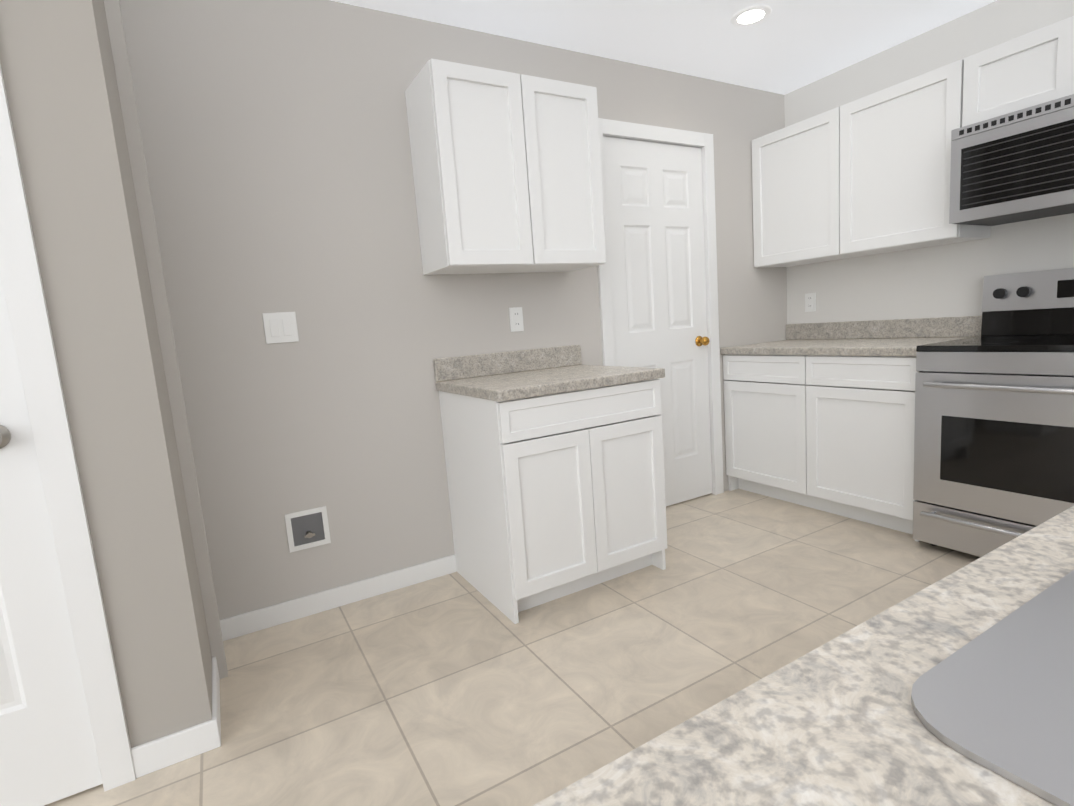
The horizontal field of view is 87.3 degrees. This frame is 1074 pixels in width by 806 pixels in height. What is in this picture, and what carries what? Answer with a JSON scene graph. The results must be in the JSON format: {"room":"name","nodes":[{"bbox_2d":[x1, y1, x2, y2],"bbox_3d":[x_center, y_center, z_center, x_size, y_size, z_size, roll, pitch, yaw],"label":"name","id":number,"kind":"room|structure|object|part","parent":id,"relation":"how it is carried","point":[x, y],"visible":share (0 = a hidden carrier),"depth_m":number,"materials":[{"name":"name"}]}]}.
{"room":"kitchen","nodes":[
{"label":"kitchen","id":0,"kind":"room"},
{"bbox_2d":[28,0,211,736],"bbox_3d":[-1.232,-0.319,1.692,0.120,2.600,0.660,-9,9,-29],"label":"wall","id":1,"kind":"structure","parent":0,"point":[74,51],"depth_m":1.45,"materials":[{"name":"grey paint"}]},
{"bbox_2d":[131,718,220,777],"bbox_3d":[-0.997,0.955,1.560,0.203,0.085,0.012,-9,9,-29],"label":"baseboard","id":2,"kind":"structure","parent":1,"relation":"attached to","point":[170,749],"depth_m":1.55,"materials":[{"name":"white wood"}]},
{"bbox_2d":[212,657,220,739],"bbox_3d":[-1.079,0.915,1.891,0.012,0.085,0.648,-9,9,-29],"label":"baseboard","id":3,"kind":"structure","parent":1,"relation":"attached to","point":[215,694],"depth_m":1.75,"materials":[{"name":"white wood"}]},
{"bbox_2d":[104,0,227,678],"bbox_3d":[-1.707,-0.257,1.499,1.220,2.600,0.050,-9,9,-29],"label":"wall","id":4,"kind":"structure","parent":0,"point":[143,195],"depth_m":1.78,"materials":[{"name":"grey paint"}]},
{"bbox_2d":[120,0,786,619],"bbox_3d":[0.064,-0.579,2.870,3.574,2.600,0.120,-9,9,-29],"label":"wall","id":5,"kind":"structure","parent":0,"point":[278,152],"depth_m":2.29,"materials":[{"name":"grey paint"}]},
{"bbox_2d":[262,312,298,343],"bbox_3d":[-1.003,-0.295,2.204,0.118,0.118,0.008,-9,9,-29],"label":"switch plate","id":6,"kind":"object","parent":5,"relation":"attached to","point":[280,327],"visible":1,"depth_m":2.20,"materials":[{"name":"white plastic"}]},
{"bbox_2d":[285,506,330,552],"bbox_3d":[-0.936,0.520,2.306,0.160,0.160,0.033,-9,9,-29],"label":"outlet box","id":7,"kind":"object","parent":5,"relation":"attached to","point":[309,528],"visible":1,"depth_m":2.31,"materials":[{"name":"white plastic"}]},
{"bbox_2d":[220,554,456,640],"bbox_3d":[-0.817,0.823,2.417,1.002,0.085,0.012,-9,9,-29],"label":"baseboard","id":8,"kind":"structure","parent":5,"relation":"attached to","point":[268,617],"depth_m":2.38,"materials":[{"name":"white wood"}]},
{"bbox_2d":[405,58,605,274],"bbox_3d":[-0.119,-0.975,2.470,0.765,0.760,0.320,-9,9,-29],"label":"upper cabinet","id":9,"kind":"object","parent":5,"relation":"attached to","point":[506,167],"visible":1,"depth_m":2.31,"materials":[{"name":"white wood"}]},
{"bbox_2d":[433,345,581,381],"bbox_3d":[-0.117,-0.198,2.719,0.793,0.104,0.020,-9,9,-29],"label":"backsplash","id":10,"kind":"structure","parent":5,"relation":"attached to","point":[461,367],"depth_m":2.69,"materials":[{"name":"stone"}]},
{"bbox_2d":[509,307,523,331],"bbox_3d":[-0.099,-0.404,2.717,0.070,0.115,0.008,-9,9,-29],"label":"outlet","id":11,"kind":"object","parent":5,"relation":"attached to","point":[516,318],"visible":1,"depth_m":2.71,"materials":[{"name":"white plastic"}]},
{"bbox_2d":[603,136,711,505],"bbox_3d":[0.722,-0.403,3.184,0.710,2.050,0.107,-9,9,-29],"label":"door","id":12,"kind":"structure","parent":5,"relation":"in","point":[654,192],"depth_m":3.19,"materials":[{"name":"white wood"}]},
{"bbox_3d":[0.982,-0.365,3.318,0.062,0.062,0.072,-9,9,-29],"label":"knob","id":13,"kind":"part","parent":12,"relation":"part of","materials":[{"name":"gold metal"}]},
{"bbox_2d":[598,118,723,494],"bbox_3d":[0.709,-0.438,3.196,0.864,2.137,0.046,-9,9,-29],"label":"door frame","id":14,"kind":"structure","parent":5,"relation":"attached to","point":[640,132],"depth_m":3.24,"materials":[{"name":"white wood"}]},
{"bbox_2d":[44,489,979,805],"bbox_3d":[-0.517,1.096,0.960,7.120,0.100,3.110,-9,9,-29],"label":"floor","id":15,"kind":"structure","parent":0,"point":[454,689],"depth_m":1.89,"materials":[{"name":"beige tile"}]},
{"bbox_2d":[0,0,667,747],"bbox_3d":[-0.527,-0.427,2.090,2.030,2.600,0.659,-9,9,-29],"label":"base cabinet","id":16,"kind":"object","parent":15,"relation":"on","point":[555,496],"depth_m":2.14,"materials":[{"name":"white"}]},
{"bbox_2d":[436,365,664,401],"bbox_3d":[0.043,-0.102,2.462,0.793,0.040,0.639,-9,9,-29],"label":"countertop","id":17,"kind":"structure","parent":16,"relation":"on","point":[513,386],"depth_m":2.28,"materials":[{"name":"stone"}]},
{"bbox_2d":[533,506,1073,805],"bbox_3d":[0.895,0.588,0.193,2.095,0.905,1.080,-9,9,-29],"label":"countertop","id":18,"kind":"structure","parent":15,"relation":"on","point":[836,721],"depth_m":0.29,"materials":[{"name":"white stone"}]},
{"bbox_2d":[911,570,1073,805],"bbox_3d":[0.695,0.226,0.280,0.840,0.194,0.560,-9,9,-29],"label":"sink","id":19,"kind":"object","parent":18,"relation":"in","point":[998,698],"visible":1,"depth_m":0.30,"materials":[{"name":"silver metal"}]},
{"bbox_2d":[720,316,981,541],"bbox_3d":[1.698,0.064,3.159,0.639,1.010,1.116,-9,9,-29],"label":"base cabinet","id":20,"kind":"object","parent":15,"relation":"on","point":[820,416],"depth_m":2.96,"materials":[{"name":"white wood"}]},
{"bbox_2d":[720,336,981,356],"bbox_3d":[1.670,-0.312,3.106,0.639,0.040,1.116,-9,9,-29],"label":"countertop","id":21,"kind":"structure","parent":20,"relation":"on","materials":[{"name":"stone"}]},
{"bbox_2d":[913,268,1073,556],"bbox_3d":[2.118,0.054,2.309,0.721,1.200,0.756,-9,9,-29],"label":"range","id":22,"kind":"object","parent":15,"relation":"on","point":[994,441],"visible":0.98,"depth_m":2.30,"materials":[{"name":"silver metal"}]},
{"bbox_2d":[331,0,995,94],"bbox_3d":[-0.729,-1.418,0.656,7.120,0.100,3.010,-9,9,-29],"label":"ceiling","id":23,"kind":"structure","parent":0,"point":[784,47],"depth_m":2.65,"materials":[{"name":"white paint"}]},
{"bbox_2d":[730,5,771,26],"bbox_3d":[0.970,-1.753,2.552,0.176,0.006,0.176,-9,9,-29],"label":"recessed light","id":24,"kind":"object","parent":23,"relation":"in","point":[750,15],"visible":1,"depth_m":2.54,"materials":[{"name":"white"}]},
{"bbox_2d":[784,0,1073,323],"bbox_3d":[3.406,-0.535,0.751,0.120,2.600,7.120,-9,9,-29],"label":"wall","id":25,"kind":"structure","parent":0,"point":[944,280],"depth_m":2.93,"materials":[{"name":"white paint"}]},
{"bbox_2d":[805,293,815,311],"bbox_3d":[1.729,-0.637,3.562,0.008,0.115,0.070,-9,9,-29],"label":"outlet","id":26,"kind":"object","parent":25,"relation":"attached to","point":[810,302],"visible":1,"depth_m":3.56,"materials":[{"name":"white plastic"}]},
{"bbox_2d":[752,59,990,267],"bbox_3d":[1.744,-1.197,3.065,0.320,0.760,1.114,-9,9,-29],"label":"upper cabinet","id":27,"kind":"object","parent":25,"relation":"attached to","point":[867,175],"visible":0.98,"depth_m":2.89,"materials":[{"name":"white wood"}]},
{"bbox_2d":[962,16,1073,126],"bbox_3d":[2.196,-1.344,2.222,0.320,0.306,0.760,-9,9,-29],"label":"upper cabinet","id":28,"kind":"object","parent":25,"relation":"attached to","point":[1034,68],"visible":0.81,"depth_m":2.30,"materials":[{"name":"white wood"}]},
{"bbox_2d":[949,94,1073,225],"bbox_3d":[2.162,-0.984,2.236,0.461,0.395,0.754,-9,9,-29],"label":"microwave","id":29,"kind":"object","parent":28,"relation":"attached to","point":[1015,166],"visible":1,"depth_m":2.28,"materials":[{"name":"silver metal"}]},
{"bbox_3d":[-1.616,-1.249,1.069,0.628,0.536,0.120,-9,9,-29],"label":"wall","id":30,"kind":"structure","parent":0,"visible":0},
{"bbox_2d":[0,273,102,805],"bbox_3d":[-1.484,0.038,1.183,0.620,2.050,0.107,-9,9,-29],"label":"door","id":31,"kind":"structure","parent":30,"relation":"in","point":[48,753],"depth_m":1.39,"materials":[{"name":"white wood"}]},
{"bbox_3d":[-1.263,0.082,1.296,0.062,0.062,0.072,-9,9,-29],"label":"knob","id":32,"kind":"part","parent":31,"relation":"part of","materials":[{"name":"grey metal"}]},
{"bbox_2d":[0,63,135,791],"bbox_3d":[-1.496,0.006,1.196,0.766,2.133,0.046,-9,9,-29],"label":"door frame","id":33,"kind":"structure","parent":30,"relation":"attached to","point":[31,328],"depth_m":1.37,"materials":[{"name":"white wood"}]}
]}

